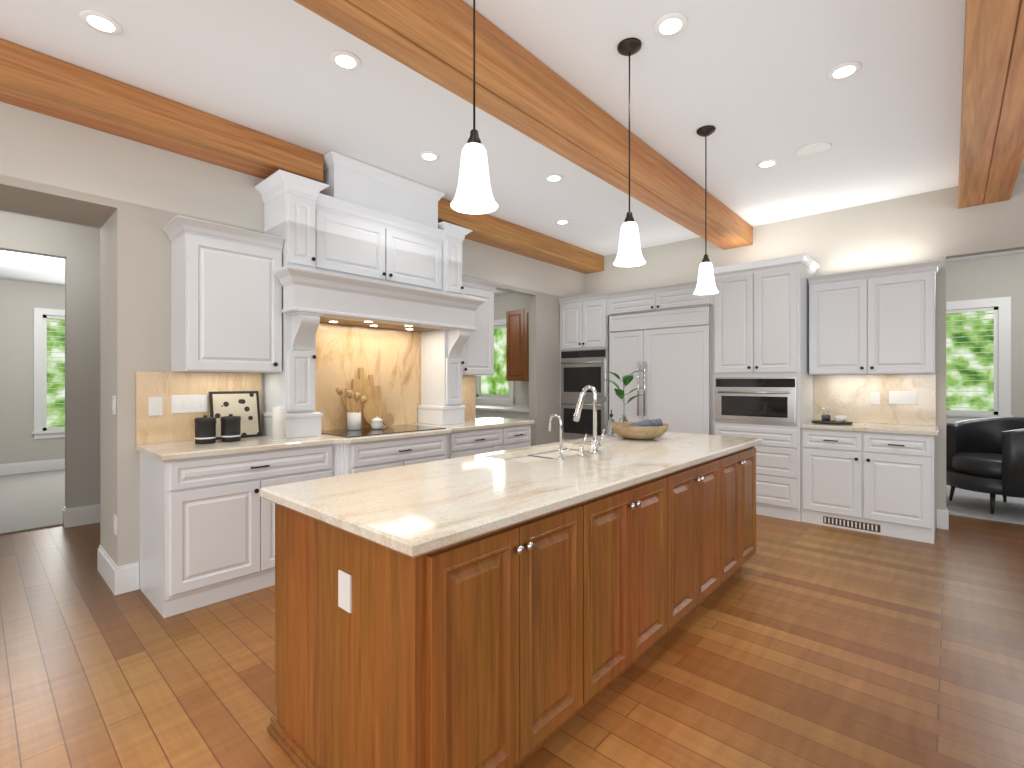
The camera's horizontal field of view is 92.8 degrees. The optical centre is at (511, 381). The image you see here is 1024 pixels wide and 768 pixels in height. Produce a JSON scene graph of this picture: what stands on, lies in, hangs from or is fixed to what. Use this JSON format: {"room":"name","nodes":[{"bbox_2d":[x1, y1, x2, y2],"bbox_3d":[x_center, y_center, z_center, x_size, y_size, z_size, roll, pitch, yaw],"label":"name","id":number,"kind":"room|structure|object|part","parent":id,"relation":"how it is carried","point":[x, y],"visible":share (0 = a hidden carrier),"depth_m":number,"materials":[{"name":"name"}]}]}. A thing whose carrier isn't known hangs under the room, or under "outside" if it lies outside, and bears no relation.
{"room":"kitchen","nodes":[
{"label":"kitchen","id":0,"kind":"room"},
{"bbox_2d":[0,279,64,463],"bbox_3d":[-6.896,-0.055,7.151,0.120,2.750,10.800,0,0,42],"label":"wall","id":1,"kind":"structure","parent":0,"point":[20,301],"depth_m":6.94,"materials":[{"name":"paint"}]},
{"bbox_2d":[0,459,64,474],"bbox_3d":[-7.548,1.235,6.326,0.016,0.170,7.300,0,0,42],"label":"baseboard","id":2,"kind":"structure","parent":1,"relation":"attached to","point":[55,464],"depth_m":7.02,"materials":[{"name":"white wood"}]},
{"bbox_2d":[32,308,64,438],"bbox_3d":[-6.510,-0.120,7.510,0.125,1.900,1.270,0,0,42],"label":"window","id":3,"kind":"structure","parent":1,"relation":"in","point":[41,428],"depth_m":7.10,"materials":[{"name":"white"}]},
{"bbox_2d":[0,212,99,507],"bbox_3d":[-4.935,-0.055,3.501,0.120,2.750,8.000,0,0,42],"label":"wall","id":4,"kind":"structure","parent":0,"point":[76,248],"depth_m":4.47,"materials":[{"name":"paint"}]},
{"bbox_2d":[63,504,99,527],"bbox_3d":[-3.123,1.235,5.412,0.016,0.170,2.736,0,0,42],"label":"baseboard","id":5,"kind":"structure","parent":4,"relation":"attached to","point":[90,514],"depth_m":4.48,"materials":[{"name":"white wood"}]},
{"bbox_2d":[0,210,509,295],"bbox_3d":[-4.957,-1.460,5.405,5.700,0.060,10.800,0,0,42],"label":"ceiling","id":6,"kind":"structure","parent":0,"point":[16,266],"depth_m":6.10,"materials":[{"name":"paint"}]},
{"bbox_2d":[0,101,585,587],"bbox_3d":[-2.663,-0.205,3.245,0.600,3.050,10.660,0,0,42],"label":"wall","id":7,"kind":"structure","parent":0,"point":[129,198],"depth_m":3.14,"materials":[{"name":"paint"}]},
{"bbox_2d":[97,545,123,594],"bbox_3d":[-2.657,1.235,3.216,0.586,0.170,0.036,0,0,42],"label":"baseboard","id":8,"kind":"structure","parent":7,"relation":"attached to","point":[122,579],"depth_m":3.10,"materials":[{"name":"white wood"}]},
{"bbox_2d":[112,396,116,535],"bbox_3d":[-2.508,0.525,3.073,0.115,0.870,0.009,0,0,42],"label":"wall plates","id":9,"kind":"object","parent":7,"relation":"attached to","point":[114,515],"depth_m":3.06,"materials":[{"name":"white plastic"}]},
{"bbox_2d":[161,215,284,372],"bbox_3d":[-1.945,-0.535,3.305,0.380,0.940,0.639,0,0,42],"label":"upper cabinet","id":10,"kind":"object","parent":7,"relation":"attached to","point":[226,300],"visible":1,"depth_m":3.18,"materials":[{"name":"wood"}]},
{"bbox_2d":[254,151,485,437],"bbox_3d":[-1.087,-0.664,4.094,0.600,2.124,1.840,0,0,42],"label":"range hood","id":11,"kind":"object","parent":7,"relation":"attached to","point":[366,245],"visible":0.98,"depth_m":3.85,"materials":[{"name":"white wood"}]},
{"bbox_2d":[462,277,499,375],"bbox_3d":[-0.432,-0.535,4.985,0.380,0.940,0.519,0,0,42],"label":"upper cabinet","id":12,"kind":"object","parent":7,"relation":"attached to","point":[478,354],"visible":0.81,"depth_m":4.89,"materials":[{"name":"wood"}]},
{"bbox_2d":[476,403,528,419],"bbox_3d":[-0.327,0.848,7.725,2.875,0.945,0.630,0,0,42],"label":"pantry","id":13,"kind":"object","parent":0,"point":[503,411],"visible":0.21,"depth_m":7.27,"materials":[{"name":"silver metal"}]},
{"bbox_2d":[0,514,1023,767],"bbox_3d":[-0.415,1.350,3.873,14.500,0.060,14.600,0,0,42],"label":"floor","id":14,"kind":"structure","parent":0,"point":[796,644],"depth_m":2.23,"materials":[{"name":"brown wood"}]},
{"bbox_2d":[0,469,64,534],"bbox_3d":[-6.150,1.313,5.066,3.780,0.014,7.300,0,0,42],"label":"carpet floor","id":15,"kind":"structure","parent":14,"relation":"on","point":[32,501],"depth_m":5.35,"materials":[{"name":"beige carpet"}]},
{"bbox_2d":[139,447,335,617],"bbox_3d":[-1.808,0.881,3.280,0.617,0.879,1.015,0,0,42],"label":"base cabinet","id":16,"kind":"object","parent":14,"relation":"on","point":[207,524],"depth_m":2.91,"materials":[{"name":"wood"}]},
{"bbox_2d":[136,417,534,462],"bbox_3d":[-1.049,0.420,4.053,0.710,0.040,3.220,0,0,42],"label":"countertop","id":17,"kind":"structure","parent":16,"relation":"on","point":[184,450],"depth_m":3.26,"materials":[{"name":"beige stone"}]},
{"bbox_2d":[194,415,215,443],"bbox_3d":[-1.993,0.309,3.167,0.120,0.180,0.120,0,0,42],"label":"canister","id":18,"kind":"object","parent":17,"relation":"on","point":[205,429],"visible":1,"depth_m":3.12,"materials":[{"name":"black ceramic"}]},
{"bbox_2d":[220,414,240,441],"bbox_3d":[-1.892,0.309,3.278,0.120,0.180,0.120,0,0,42],"label":"canister","id":19,"kind":"object","parent":17,"relation":"on","point":[230,427],"visible":1,"depth_m":3.23,"materials":[{"name":"black ceramic"}]},
{"bbox_2d":[209,391,261,439],"bbox_3d":[-1.962,0.234,3.462,0.072,0.330,0.320,0,0,42],"label":"frame","id":20,"kind":"object","parent":17,"relation":"on","point":[244,405],"visible":0.79,"depth_m":3.48,"materials":[{"name":"black"}]},
{"bbox_2d":[271,406,286,440],"bbox_3d":[-1.583,0.282,3.309,0.100,0.233,0.100,0,0,42],"label":"paper towel","id":21,"kind":"object","parent":17,"relation":"on","point":[278,423],"visible":1,"depth_m":3.28,"materials":[{"name":"white paper"}]},
{"bbox_2d":[335,387,366,429],"bbox_3d":[-1.309,0.215,3.971,0.112,0.354,0.271,0,0,42],"label":"utensil crock","id":22,"kind":"object","parent":17,"relation":"on","point":[353,420],"visible":1,"depth_m":3.94,"materials":[{"name":"white ceramic"}]},
{"bbox_2d":[345,368,380,421],"bbox_3d":[-1.283,0.139,4.215,0.087,0.520,0.353,0,0,39],"label":"cutting board","id":23,"kind":"object","parent":17,"relation":"on","point":[366,387],"depth_m":4.22,"materials":[{"name":"brown wood"}]},
{"bbox_2d":[371,416,382,428],"bbox_3d":[-1.118,0.340,4.034,0.096,0.103,0.096,0,0,42],"label":"lid jar","id":24,"kind":"object","parent":17,"relation":"on","point":[376,422],"visible":1,"depth_m":4.00,"materials":[{"name":"white ceramic"}]},
{"bbox_2d":[360,398,393,427],"bbox_3d":[-1.154,0.270,4.209,0.292,0.240,0.065,0,0,-42],"label":"cutting board","id":25,"kind":"object","parent":17,"relation":"on","point":[373,406],"depth_m":4.20,"materials":[{"name":"brown wood"}]},
{"bbox_2d":[321,423,439,438],"bbox_3d":[-1.060,0.396,3.989,0.520,0.007,0.910,0,0,42],"label":"cooktop","id":26,"kind":"object","parent":17,"relation":"in","point":[390,430],"depth_m":3.92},
{"bbox_2d":[336,435,455,475],"bbox_3d":[-1.096,0.881,4.015,0.692,0.879,1.060,0,0,42],"label":"base cabinet","id":27,"kind":"object","parent":14,"relation":"on","point":[357,457],"depth_m":3.71,"materials":[{"name":"wood"}]},
{"bbox_2d":[456,431,499,457],"bbox_3d":[-0.562,0.881,4.664,0.617,0.879,0.620,0,0,42],"label":"base cabinet","id":28,"kind":"object","parent":14,"relation":"on","point":[468,443],"depth_m":4.47,"materials":[{"name":"wood"}]},
{"bbox_2d":[267,444,758,767],"bbox_3d":[0.409,0.881,2.623,0.947,0.879,2.955,0,0,42],"label":"kitchen island","id":29,"kind":"object","parent":14,"relation":"on","point":[514,608],"depth_m":1.60,"materials":[{"name":"brown wood"}]},
{"bbox_2d":[260,432,761,559],"bbox_3d":[0.407,0.359,2.641,0.950,0.162,3.010,0,0,42],"label":"island countertop","id":30,"kind":"structure","parent":29,"relation":"on","point":[401,510],"depth_m":1.84,"materials":[{"name":"beige stone"}]},
{"bbox_2d":[504,448,587,459],"bbox_3d":[0.219,0.524,2.784,0.326,0.192,0.766,0,0,42],"label":"sink","id":31,"kind":"object","parent":30,"relation":"in","point":[555,451],"depth_m":2.90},
{"bbox_2d":[548,414,569,459],"bbox_3d":[0.238,0.284,2.519,0.121,0.232,0.043,0,0,42],"label":"faucet","id":32,"kind":"object","parent":30,"relation":"on","point":[561,451],"visible":1,"depth_m":2.50,"materials":[{"name":"silver metal"}]},
{"bbox_3d":[0.382,0.339,2.616,0.053,0.121,0.036,0,0,42],"label":"faucet handle","id":33,"kind":"part","parent":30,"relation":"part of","materials":[{"name":"silver metal"}]},
{"bbox_2d":[573,385,604,453],"bbox_3d":[0.433,0.210,2.773,0.172,0.378,0.098,0,0,42],"label":"faucet","id":34,"kind":"object","parent":30,"relation":"on","point":[595,443],"visible":1,"depth_m":2.71,"materials":[{"name":"silver metal"}]},
{"bbox_2d":[608,410,614,435],"bbox_3d":[0.735,0.303,3.604,0.055,0.190,0.056,0,0,42],"label":"soap bottle","id":35,"kind":"object","parent":30,"relation":"on","point":[611,432],"visible":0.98,"depth_m":3.58,"materials":[{"name":"clear glass"}]},
{"bbox_2d":[605,370,645,421],"bbox_3d":[0.868,0.156,3.737,0.324,0.484,0.333,0,0,42],"label":"potted plant","id":36,"kind":"object","parent":30,"relation":"on","point":[627,380],"visible":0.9,"depth_m":3.71,"materials":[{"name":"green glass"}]},
{"bbox_2d":[610,422,668,439],"bbox_3d":[0.896,0.349,3.432,0.400,0.100,0.400,0,0,42],"label":"bowl","id":37,"kind":"object","parent":30,"relation":"on","point":[624,430],"visible":0.98,"depth_m":3.29,"materials":[{"name":"beige wood"}]},
{"bbox_2d":[629,418,662,426],"bbox_3d":[0.934,0.304,3.398,0.181,0.092,0.209,0,0,42],"label":"rolled towels","id":38,"kind":"object","parent":37,"relation":"in","point":[650,423],"visible":0.65,"depth_m":3.35,"materials":[{"name":"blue fabric"}]},
{"bbox_2d":[500,427,530,450],"bbox_3d":[-0.207,0.881,5.058,0.617,0.879,0.560,0,0,42],"label":"base cabinet","id":39,"kind":"object","parent":14,"relation":"on","point":[510,437],"depth_m":4.86,"materials":[{"name":"wood"}]},
{"bbox_2d":[558,292,609,440],"bbox_3d":[1.107,0.115,6.418,0.747,2.410,0.653,0,0,42],"label":"tall cabinet","id":40,"kind":"object","parent":14,"relation":"on","point":[584,319],"depth_m":6.16,"materials":[{"name":"white wood"}]},
{"bbox_2d":[610,281,709,434],"bbox_3d":[1.842,0.125,5.759,1.250,2.390,0.650,0,0,42],"label":"refrigerator","id":41,"kind":"object","parent":14,"relation":"on","point":[663,332],"depth_m":5.46,"materials":[{"name":"white wood"}]},
{"bbox_2d":[710,254,817,521],"bbox_3d":[2.602,0.068,5.073,0.822,2.504,0.653,0,0,42],"label":"tall cabinet","id":42,"kind":"object","parent":14,"relation":"on","point":[731,358],"depth_m":4.77,"materials":[{"name":"white wood"}]},
{"bbox_2d":[800,374,938,543],"bbox_3d":[3.271,0.626,4.472,0.972,1.388,0.650,0,0,42],"label":"base cabinet","id":43,"kind":"object","parent":14,"relation":"on","point":[867,471],"visible":1,"depth_m":4.36,"materials":[{"name":"wood"}]},
{"bbox_2d":[811,408,852,424],"bbox_3d":[3.075,0.328,4.686,0.340,0.141,0.340,0,0,42],"label":"tray","id":44,"kind":"object","parent":43,"relation":"on","point":[838,419],"visible":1,"depth_m":4.68,"materials":[{"name":"black"}]},
{"bbox_2d":[946,484,1023,524],"bbox_3d":[5.996,1.314,5.165,3.500,0.012,2.700,0,0,42],"label":"area rug","id":45,"kind":"object","parent":14,"relation":"on","point":[968,503],"depth_m":5.10,"materials":[{"name":"grey carpet"}]},
{"bbox_2d":[946,417,1023,513],"bbox_3d":[5.036,0.837,5.019,0.919,0.930,0.946,0,0,42],"label":"tub chair","id":46,"kind":"object","parent":45,"relation":"on","point":[984,455],"visible":0.9,"depth_m":5.01,"materials":[{"name":"black leather"}]},
{"bbox_2d":[0,0,1023,262],"bbox_3d":[1.703,-1.760,1.966,8.800,0.060,14.600,0,0,42],"label":"ceiling","id":47,"kind":"structure","parent":0,"point":[750,82],"depth_m":2.89,"materials":[{"name":"paint"}]},
{"bbox_2d":[79,10,121,34],"bbox_3d":[-1.978,-1.726,2.346,0.158,0.008,0.158,0,0,-3],"label":"recessed light","id":48,"kind":"object","parent":47,"relation":"in","point":[100,22],"depth_m":2.34,"materials":[{"name":"white plastic"}]},
{"bbox_2d":[0,38,603,273],"bbox_3d":[-2.328,-1.627,2.943,0.298,0.204,10.418,0,0,42],"label":"beam","id":49,"kind":"structure","parent":47,"relation":"attached to","point":[36,81],"depth_m":3.06,"materials":[{"name":"brown wood"}]},
{"bbox_2d":[330,50,360,70],"bbox_3d":[-0.895,-1.726,2.623,0.158,0.008,0.158,0,0,-3],"label":"recessed light","id":50,"kind":"object","parent":47,"relation":"in","point":[345,60],"depth_m":2.61,"materials":[{"name":"white plastic"}]},
{"bbox_2d":[419,151,439,160],"bbox_3d":[-0.635,-1.726,3.734,0.158,0.008,0.158,0,0,33],"label":"recessed light","id":51,"kind":"object","parent":47,"relation":"in","point":[425,155],"depth_m":3.73,"materials":[{"name":"white plastic"}]},
{"bbox_2d":[450,0,497,213],"bbox_3d":[-0.131,-1.170,1.692,0.166,1.120,0.166,0,0,42],"label":"pendant light","id":52,"kind":"object","parent":47,"relation":"hanging from","point":[473,195],"visible":1,"depth_m":1.66,"materials":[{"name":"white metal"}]},
{"bbox_2d":[293,0,752,249],"bbox_3d":[-0.917,-1.627,1.672,0.320,0.204,10.418,0,0,42],"label":"beam","id":53,"kind":"structure","parent":47,"relation":"attached to","point":[519,88],"depth_m":2.65,"materials":[{"name":"brown wood"}]},
{"bbox_2d":[545,174,563,181],"bbox_3d":[0.357,-1.726,4.133,0.158,0.008,0.158,0,0,-3],"label":"recessed light","id":54,"kind":"object","parent":47,"relation":"in","point":[551,177],"depth_m":4.12,"materials":[{"name":"white"}]},
{"bbox_2d":[555,219,569,224],"bbox_3d":[0.545,-1.726,5.268,0.158,0.008,0.158,0,0,33],"label":"recessed light","id":55,"kind":"object","parent":47,"relation":"in","point":[562,221],"depth_m":5.24,"materials":[{"name":"white plastic"}]},
{"bbox_2d":[613,38,645,266],"bbox_3d":[0.605,-1.170,2.510,0.166,1.120,0.166,0,0,42],"label":"pendant light","id":56,"kind":"object","parent":47,"relation":"hanging from","point":[629,254],"visible":0.98,"depth_m":2.48,"materials":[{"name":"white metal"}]},
{"bbox_2d":[653,13,687,36],"bbox_3d":[0.768,-1.726,2.363,0.158,0.008,0.158,0,0,33],"label":"recessed light","id":57,"kind":"object","parent":47,"relation":"in","point":[670,24],"depth_m":2.35,"materials":[{"name":"white plastic"}]},
{"bbox_2d":[693,125,718,294],"bbox_3d":[1.333,-1.170,3.348,0.166,1.120,0.166,0,0,42],"label":"pendant light","id":58,"kind":"object","parent":47,"relation":"hanging from","point":[706,285],"visible":1,"depth_m":3.32,"materials":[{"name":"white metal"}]},
{"bbox_2d":[756,159,778,167],"bbox_3d":[2.021,-1.726,3.859,0.158,0.008,0.158,0,0,-3],"label":"recessed light","id":59,"kind":"object","parent":47,"relation":"in","point":[767,163],"depth_m":3.84,"materials":[{"name":"white"}]},
{"bbox_2d":[796,142,831,157],"bbox_3d":[2.246,-1.725,3.630,0.230,0.010,0.230,0,0,42],"label":"ceiling speaker","id":60,"kind":"object","parent":47,"relation":"attached to","point":[814,149],"visible":0.98,"depth_m":3.61,"materials":[{"name":"white plastic"}]},
{"bbox_2d":[827,61,861,79],"bbox_3d":[1.848,-1.726,2.710,0.158,0.008,0.158,0,0,-3],"label":"recessed light","id":61,"kind":"object","parent":47,"relation":"in","point":[844,70],"depth_m":2.70,"materials":[{"name":"white plastic"}]},
{"bbox_2d":[958,0,1023,208],"bbox_3d":[0.577,-1.627,0.327,0.320,0.204,10.418,0,0,42],"label":"beam","id":62,"kind":"structure","parent":47,"relation":"attached to","point":[991,156],"depth_m":2.66,"materials":[{"name":"brown wood"}]},
{"bbox_2d":[476,173,1023,510],"bbox_3d":[1.904,-0.205,6.225,14.200,3.050,0.120,0,0,42],"label":"wall","id":63,"kind":"structure","parent":0,"point":[907,230],"depth_m":4.71,"materials":[{"name":"paint"}]},
{"bbox_2d":[476,319,514,404],"bbox_3d":[-0.328,-0.325,8.154,1.020,1.390,0.100,0,0,42],"label":"window","id":64,"kind":"structure","parent":63,"relation":"in","point":[509,399],"depth_m":8.05,"materials":[{"name":"white"}]},
{"bbox_2d":[506,308,528,380],"bbox_3d":[0.428,-0.545,7.234,1.095,1.070,0.350,0,0,42],"label":"wall cabinet","id":65,"kind":"object","parent":63,"relation":"attached to","point":[517,345],"visible":0.42,"depth_m":7.31,"materials":[{"name":"brown wood"}]},
{"bbox_2d":[808,260,942,374],"bbox_3d":[3.375,-0.545,4.559,0.985,0.950,0.380,0,0,42],"label":"upper cabinet","id":66,"kind":"object","parent":63,"relation":"attached to","point":[877,321],"visible":1,"depth_m":4.42,"materials":[{"name":"wood"}]},
{"bbox_2d":[946,253,1023,424],"bbox_3d":[7.326,-0.205,6.268,6.200,3.050,0.120,0,0,42],"label":"wall","id":67,"kind":"structure","parent":0,"point":[993,277],"depth_m":6.69,"materials":[{"name":"paint"}]},
{"bbox_2d":[946,297,1012,422],"bbox_3d":[6.506,-0.280,6.942,0.880,1.760,0.125,0,0,42],"label":"window","id":68,"kind":"structure","parent":67,"relation":"in","point":[1002,358],"depth_m":6.76,"materials":[{"name":"white"}]},
{"label":"outside","id":69,"kind":"structure","parent":0,"visible":0},
{"bbox_2d":[47,318,64,426],"bbox_3d":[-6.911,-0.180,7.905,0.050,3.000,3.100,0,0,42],"label":"trees","id":70,"kind":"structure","parent":69,"point":[55,377],"depth_m":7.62,"materials":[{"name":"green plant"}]},
{"bbox_2d":[481,328,508,394],"bbox_3d":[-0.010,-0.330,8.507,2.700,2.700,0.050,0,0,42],"label":"trees","id":71,"kind":"object","parent":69,"point":[497,382],"depth_m":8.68,"materials":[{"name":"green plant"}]},
{"bbox_2d":[946,310,993,410],"bbox_3d":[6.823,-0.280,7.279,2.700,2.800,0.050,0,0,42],"label":"trees","id":72,"kind":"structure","parent":69,"point":[969,375],"depth_m":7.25,"materials":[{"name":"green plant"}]}
]}

